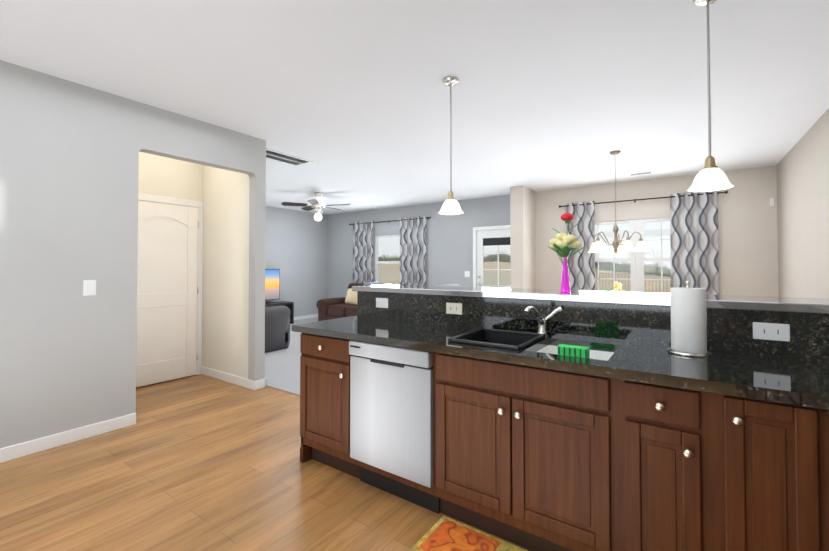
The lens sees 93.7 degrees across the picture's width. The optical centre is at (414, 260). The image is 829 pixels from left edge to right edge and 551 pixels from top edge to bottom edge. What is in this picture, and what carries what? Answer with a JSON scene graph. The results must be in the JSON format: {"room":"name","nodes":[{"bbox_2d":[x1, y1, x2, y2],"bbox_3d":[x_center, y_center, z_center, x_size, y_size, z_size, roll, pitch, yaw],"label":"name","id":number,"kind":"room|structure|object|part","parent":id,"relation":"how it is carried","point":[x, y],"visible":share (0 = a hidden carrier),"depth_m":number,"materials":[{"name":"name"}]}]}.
{"room":"kitchen","nodes":[
{"label":"kitchen","id":0,"kind":"room"},
{"bbox_2d":[0,60,265,448],"bbox_3d":[-3.192,-0.007,2.163,0.120,2.720,5.250,-1,-1,35],"label":"wall","id":1,"kind":"structure","parent":0,"point":[69,159],"depth_m":2.96,"materials":[{"name":"grey paint"}]},
{"bbox_2d":[0,413,135,462],"bbox_3d":[-3.484,1.296,1.602,0.013,0.095,4.030,-1,-1,35],"label":"baseboard","id":2,"kind":"structure","parent":1,"relation":"attached to","point":[12,452],"depth_m":2.88,"materials":[{"name":"white wood"}]},
{"bbox_2d":[83,280,95,295],"bbox_3d":[-2.520,0.212,3.014,0.011,0.120,0.080,-1,-1,35],"label":"light switch","id":3,"kind":"object","parent":1,"relation":"attached to","point":[89,287],"visible":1,"depth_m":3.01,"materials":[{"name":"white plastic"}]},
{"bbox_2d":[136,151,202,387],"bbox_3d":[-3.241,0.024,4.059,0.120,2.720,1.950,-1,-1,35],"label":"wall","id":4,"kind":"structure","parent":0,"point":[167,177],"depth_m":4.53,"materials":[{"name":"beige paint"}]},
{"bbox_2d":[136,201,198,386],"bbox_3d":[-2.848,0.364,4.417,0.103,2.028,0.775,-1,-1,35],"label":"door","id":5,"kind":"structure","parent":4,"relation":"in","point":[166,339],"depth_m":4.46,"materials":[{"name":"white wood"}]},
{"bbox_2d":[138,193,202,374],"bbox_3d":[-2.889,0.328,4.439,0.018,2.125,0.914,-1,-1,35],"label":"door frame","id":6,"kind":"structure","parent":4,"relation":"attached to","point":[166,200],"depth_m":4.77,"materials":[{"name":"white wood"}]},
{"bbox_2d":[202,165,248,378],"bbox_3d":[-3.452,0.047,5.465,4.070,2.720,0.120,-1,-1,35],"label":"wall","id":7,"kind":"structure","parent":0,"point":[225,306],"depth_m":4.52,"materials":[{"name":"beige paint"}]},
{"bbox_2d":[201,366,256,389],"bbox_3d":[-2.174,1.343,4.477,1.133,0.095,0.013,-1,-1,35],"label":"baseboard","id":8,"kind":"structure","parent":7,"relation":"attached to","point":[250,384],"depth_m":4.42,"materials":[{"name":"white wood"}]},
{"bbox_2d":[257,378,265,387],"bbox_3d":[-3.307,1.359,5.404,4.053,0.095,0.043,-1,-1,35],"label":"baseboard","id":9,"kind":"structure","parent":7,"relation":"attached to","point":[261,383],"depth_m":4.22,"materials":[{"name":"white wood"}]},
{"bbox_2d":[0,374,530,550],"bbox_3d":[-1.493,1.430,3.792,9.170,0.100,10.140,-1,-1,35],"label":"floor","id":10,"kind":"structure","parent":0,"point":[200,462],"depth_m":2.29,"materials":[{"name":"brown wood"}]},
{"bbox_2d":[264,317,317,395],"bbox_3d":[-1.407,1.426,6.945,5.480,0.012,4.620,-1,-1,35],"label":"floor carpet","id":11,"kind":"object","parent":10,"relation":"on","point":[282,369],"depth_m":5.15,"materials":[{"name":"grey carpet"}]},
{"bbox_2d":[265,305,290,352],"bbox_3d":[-2.526,1.062,6.144,0.859,0.687,0.860,-1,-1,35],"label":"recliner","id":12,"kind":"object","parent":11,"relation":"on","point":[277,327],"visible":0.23,"depth_m":6.03,"materials":[{"name":"leather"}]},
{"bbox_2d":[265,269,293,323],"bbox_3d":[-3.392,0.813,8.471,0.430,1.262,1.510,-1,-1,35],"label":"tv","id":13,"kind":"object","parent":11,"relation":"on","point":[272,284],"visible":0.17,"depth_m":8.81,"materials":[{"name":"multicoloured glass"}]},
{"bbox_2d":[265,269,279,299],"bbox_3d":[-3.450,0.563,8.436,0.180,0.764,1.220,-1,-1,35],"label":"screen","id":14,"kind":"object","parent":13,"relation":"on","point":[272,276],"depth_m":8.77,"materials":[{"name":"multicoloured plastic"}]},
{"bbox_2d":[316,282,406,320],"bbox_3d":[-0.972,0.960,8.300,2.280,0.962,1.030,-1,-1,35],"label":"sofa","id":15,"kind":"object","parent":11,"relation":"on","point":[334,308],"visible":0.25,"depth_m":8.41,"materials":[{"name":"brown leather"}]},
{"bbox_2d":[435,284,459,285],"bbox_3d":[0.300,0.900,6.524,0.816,1.023,0.820,-1,-1,35],"label":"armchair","id":16,"kind":"object","parent":11,"relation":"on","point":[448,285],"visible":0.02,"depth_m":6.32,"materials":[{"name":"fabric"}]},
{"bbox_2d":[300,288,379,473],"bbox_3d":[-0.384,0.800,2.774,0.474,1.124,0.727,-1,-1,35],"label":"base cabinet","id":17,"kind":"object","parent":10,"relation":"on","point":[323,360],"depth_m":2.50,"materials":[{"name":"brown wood"}]},
{"bbox_2d":[348,292,459,510],"bbox_3d":[0.054,0.795,2.470,0.594,1.124,0.727,-1,-1,35],"label":"base cabinet","id":18,"kind":"object","parent":10,"relation":"on","point":[390,389],"depth_m":2.21,"materials":[{"name":"metal"}]},
{"bbox_2d":[349,340,439,513],"bbox_3d":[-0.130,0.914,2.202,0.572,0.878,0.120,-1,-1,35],"label":"dishwasher","id":19,"kind":"object","parent":18,"relation":"in","point":[393,386],"depth_m":2.15,"materials":[{"name":"silver metal"}]},
{"bbox_2d":[409,515,526,550],"bbox_3d":[0.409,1.338,1.596,0.940,0.008,0.455,-1,-1,35],"label":"kitchen mat","id":20,"kind":"object","parent":10,"relation":"on","point":[444,533],"visible":1,"depth_m":1.86,"materials":[{"name":"orange fabric"}]},
{"bbox_2d":[432,296,631,550],"bbox_3d":[0.647,0.788,2.059,0.849,1.124,0.727,-1,-1,35],"label":"base cabinet","id":21,"kind":"object","parent":10,"relation":"on","point":[551,420],"depth_m":1.80,"materials":[{"name":"brown wood"}]},
{"bbox_2d":[292,324,511,363],"bbox_3d":[-0.031,0.452,2.429,1.525,0.040,0.600,-1,-1,35],"label":"countertop","id":22,"kind":"structure","parent":21,"relation":"on","point":[444,349],"depth_m":2.05,"materials":[{"name":"black stone"}]},
{"bbox_2d":[448,306,613,360],"bbox_3d":[0.631,0.455,2.024,0.770,0.424,0.494,-1,-1,35],"label":"sink","id":23,"kind":"object","parent":22,"relation":"in","point":[577,332],"depth_m":2.15,"materials":[{"name":"black metal"}]},
{"bbox_2d":[352,284,828,315],"bbox_3d":[0.960,0.211,2.343,3.225,0.040,0.460,-1,-1,35],"label":"countertop","id":24,"kind":"structure","parent":21,"relation":"on","point":[806,306],"depth_m":2.07,"materials":[{"name":"stone"}]},
{"bbox_2d":[548,213,584,291],"bbox_3d":[0.916,-0.051,2.349,0.207,0.480,0.213,-1,-1,35],"label":"vase","id":25,"kind":"object","parent":24,"relation":"on","point":[560,242],"visible":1,"depth_m":2.33,"materials":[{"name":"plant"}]},
{"bbox_2d":[516,356,815,407],"bbox_3d":[0.875,0.437,1.506,0.955,0.040,0.115,-1,-1,35],"label":"countertop","id":26,"kind":"structure","parent":21,"relation":"on","point":[689,383],"depth_m":1.39,"materials":[{"name":"black stone"}]},
{"bbox_2d":[667,281,710,356],"bbox_3d":[1.245,0.255,1.767,0.164,0.329,0.164,-1,-1,35],"label":"paper towel holder","id":27,"kind":"object","parent":26,"relation":"on","point":[688,321],"visible":1,"depth_m":1.71,"materials":[{"name":"white paper"}]},
{"bbox_2d":[620,304,719,550],"bbox_3d":[1.119,0.783,1.732,0.299,1.124,0.727,-1,-1,35],"label":"base cabinet","id":28,"kind":"object","parent":10,"relation":"on","point":[670,445],"depth_m":1.46,"materials":[{"name":"brown wood"}]},
{"bbox_2d":[708,304,828,550],"bbox_3d":[1.351,0.780,1.571,0.265,1.124,0.727,-1,-1,35],"label":"base cabinet","id":29,"kind":"object","parent":10,"relation":"on","point":[774,457],"depth_m":1.31,"materials":[{"name":"brown wood"}]},
{"bbox_2d":[816,360,828,423],"bbox_3d":[0.803,0.411,-0.077,0.730,0.040,3.770,-1,-1,35],"label":"countertop","id":30,"kind":"structure","parent":29,"relation":"on","point":[822,402],"depth_m":1.17,"materials":[{"name":"black stone"}]},
{"bbox_3d":[2.435,1.016,4.665,1.500,0.754,0.900,-1,-1,35],"label":"dining table","id":31,"kind":"object","parent":10,"relation":"on","visible":0},
{"bbox_2d":[605,281,628,291],"bbox_3d":[2.438,0.444,4.667,0.387,0.387,0.446,-1,-1,35],"label":"basket","id":32,"kind":"object","parent":31,"relation":"on","point":[618,286],"visible":0.12,"depth_m":4.64,"materials":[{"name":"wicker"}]},
{"bbox_2d":[265,206,326,316],"bbox_3d":[-3.683,0.099,8.599,0.120,2.720,4.770,-1,-1,35],"label":"wall","id":33,"kind":"structure","parent":0,"point":[296,247],"depth_m":9.65,"materials":[{"name":"grey paint"}]},
{"bbox_2d":[294,314,317,319],"bbox_3d":[-3.663,1.410,8.490,0.013,0.095,4.650,-1,-1,35],"label":"baseboard","id":34,"kind":"structure","parent":33,"relation":"attached to","point":[314,315],"depth_m":9.80,"materials":[{"name":"white wood"}]},
{"bbox_2d":[0,0,828,214],"bbox_3d":[-1.493,-1.390,3.838,9.170,0.100,10.140,-1,-1,35],"label":"ceiling","id":35,"kind":"structure","parent":0,"point":[350,99],"depth_m":2.91,"materials":[{"name":"white paint"}]},
{"bbox_2d":[266,148,312,165],"bbox_3d":[-1.688,-1.314,4.970,0.360,0.012,0.700,-1,-1,35],"label":"ceiling vent","id":36,"kind":"object","parent":35,"relation":"in","point":[278,156],"visible":0.71,"depth_m":4.98,"materials":[{"name":"white plastic"}]},
{"bbox_2d":[281,192,349,220],"bbox_3d":[-1.808,-0.988,7.418,1.264,0.585,1.223,-1,-1,35],"label":"ceiling fan","id":37,"kind":"object","parent":35,"relation":"hanging from","point":[317,205],"visible":1,"depth_m":7.30,"materials":[{"name":"silver metal"}]},
{"bbox_2d":[439,76,462,214],"bbox_3d":[0.272,-0.855,2.910,0.193,1.001,0.193,-1,-1,35],"label":"pendant light","id":38,"kind":"object","parent":35,"relation":"hanging from","point":[450,205],"visible":1,"depth_m":2.90,"materials":[{"name":"white glass"}]},
{"bbox_2d":[588,150,648,253],"bbox_3d":[2.459,-0.702,4.744,0.670,1.245,0.647,-1,-1,35],"label":"dining chandelier","id":39,"kind":"object","parent":35,"relation":"hanging from","point":[616,244],"visible":1,"depth_m":4.66,"materials":[{"name":"white glass"}]},
{"bbox_2d":[629,171,652,175],"bbox_3d":[3.390,-1.302,5.819,0.300,0.009,0.120,-1,-1,35],"label":"ceiling vent","id":40,"kind":"object","parent":35,"relation":"in","point":[641,173],"visible":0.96,"depth_m":5.80,"materials":[{"name":"white plastic"}]},
{"bbox_2d":[687,0,733,191],"bbox_3d":[1.515,-0.870,2.000,0.193,1.001,0.193,-1,-1,35],"label":"pendant light","id":41,"kind":"object","parent":35,"relation":"hanging from","point":[711,176],"visible":1,"depth_m":1.99,"materials":[{"name":"white glass"}]},
{"bbox_2d":[510,186,535,288],"bbox_3d":[1.971,0.073,7.023,0.230,2.720,0.680,-1,-1,35],"label":"wall","id":42,"kind":"structure","parent":0,"point":[523,234],"depth_m":6.79,"materials":[{"name":"beige paint"}]},
{"bbox_2d":[327,165,778,298],"bbox_3d":[1.410,0.087,7.898,9.050,2.720,0.120,-1,-1,35],"label":"wall","id":43,"kind":"structure","parent":0,"point":[747,241],"depth_m":6.86,"materials":[{"name":"beige paint"}]},
{"bbox_2d":[349,216,430,284],"bbox_3d":[-0.609,0.199,9.206,2.442,2.340,0.197,-1,-1,35],"label":"living room window","id":44,"kind":"structure","parent":43,"relation":"in","point":[412,253],"depth_m":8.93,"materials":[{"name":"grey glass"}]},
{"bbox_3d":[-0.595,0.056,9.246,0.980,1.328,0.120,-1,-1,35],"label":"frame","id":45,"kind":"part","parent":44,"relation":"part of","materials":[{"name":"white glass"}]},
{"bbox_2d":[465,271,469,276],"bbox_3d":[1.091,0.280,8.039,0.120,0.120,0.006,-1,-1,35],"label":"light switch","id":46,"kind":"object","parent":43,"relation":"attached to","point":[467,273],"depth_m":8.03,"materials":[{"name":"white plastic"}]},
{"bbox_2d":[473,225,509,286],"bbox_3d":[1.664,0.379,7.706,1.050,2.130,0.138,-1,-1,35],"label":"door frame","id":47,"kind":"structure","parent":43,"relation":"attached to","point":[475,229],"depth_m":7.93,"materials":[{"name":"white wood"}]},
{"bbox_2d":[477,229,510,287],"bbox_3d":[1.655,0.408,7.693,0.914,2.042,0.080,-1,-1,35],"label":"back door","id":48,"kind":"structure","parent":43,"relation":"in","point":[481,235],"depth_m":7.85,"materials":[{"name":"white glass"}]},
{"bbox_2d":[483,237,509,245],"bbox_3d":[1.649,-0.378,7.698,0.634,0.150,0.004,-1,-1,35],"label":"curtain valance","id":49,"kind":"object","parent":48,"relation":"attached to","point":[496,241],"visible":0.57,"depth_m":7.71,"materials":[{"name":"grey fabric"}]},
{"bbox_2d":[559,190,727,294],"bbox_3d":[3.583,0.151,6.301,2.362,2.340,0.197,-1,-1,35],"label":"dining room window","id":50,"kind":"structure","parent":43,"relation":"in","point":[693,221],"depth_m":5.97,"materials":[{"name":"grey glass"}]},
{"bbox_3d":[3.621,0.002,6.324,1.860,1.338,0.120,-1,-1,35],"label":"frame","id":51,"kind":"part","parent":50,"relation":"part of","materials":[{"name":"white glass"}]},
{"bbox_2d":[770,198,773,205],"bbox_3d":[4.945,-0.809,5.378,0.040,0.110,0.020,-1,-1,35],"label":"light switch","id":52,"kind":"object","parent":43,"relation":"attached to","point":[771,199],"depth_m":5.37,"materials":[{"name":"white plastic"}]},
{"bbox_2d":[777,108,828,297],"bbox_3d":[2.192,-0.024,1.189,0.120,2.720,10.020,-1,-1,35],"label":"wall","id":53,"kind":"structure","parent":0,"point":[803,209],"depth_m":4.11,"materials":[{"name":"beige paint"}]},
{"label":"outside","id":54,"kind":"structure","parent":0,"visible":0},
{"bbox_2d":[378,221,670,292],"bbox_3d":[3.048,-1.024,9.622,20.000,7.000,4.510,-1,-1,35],"label":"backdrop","id":55,"kind":"structure","parent":54,"point":[654,270],"depth_m":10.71,"materials":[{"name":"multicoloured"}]}
]}

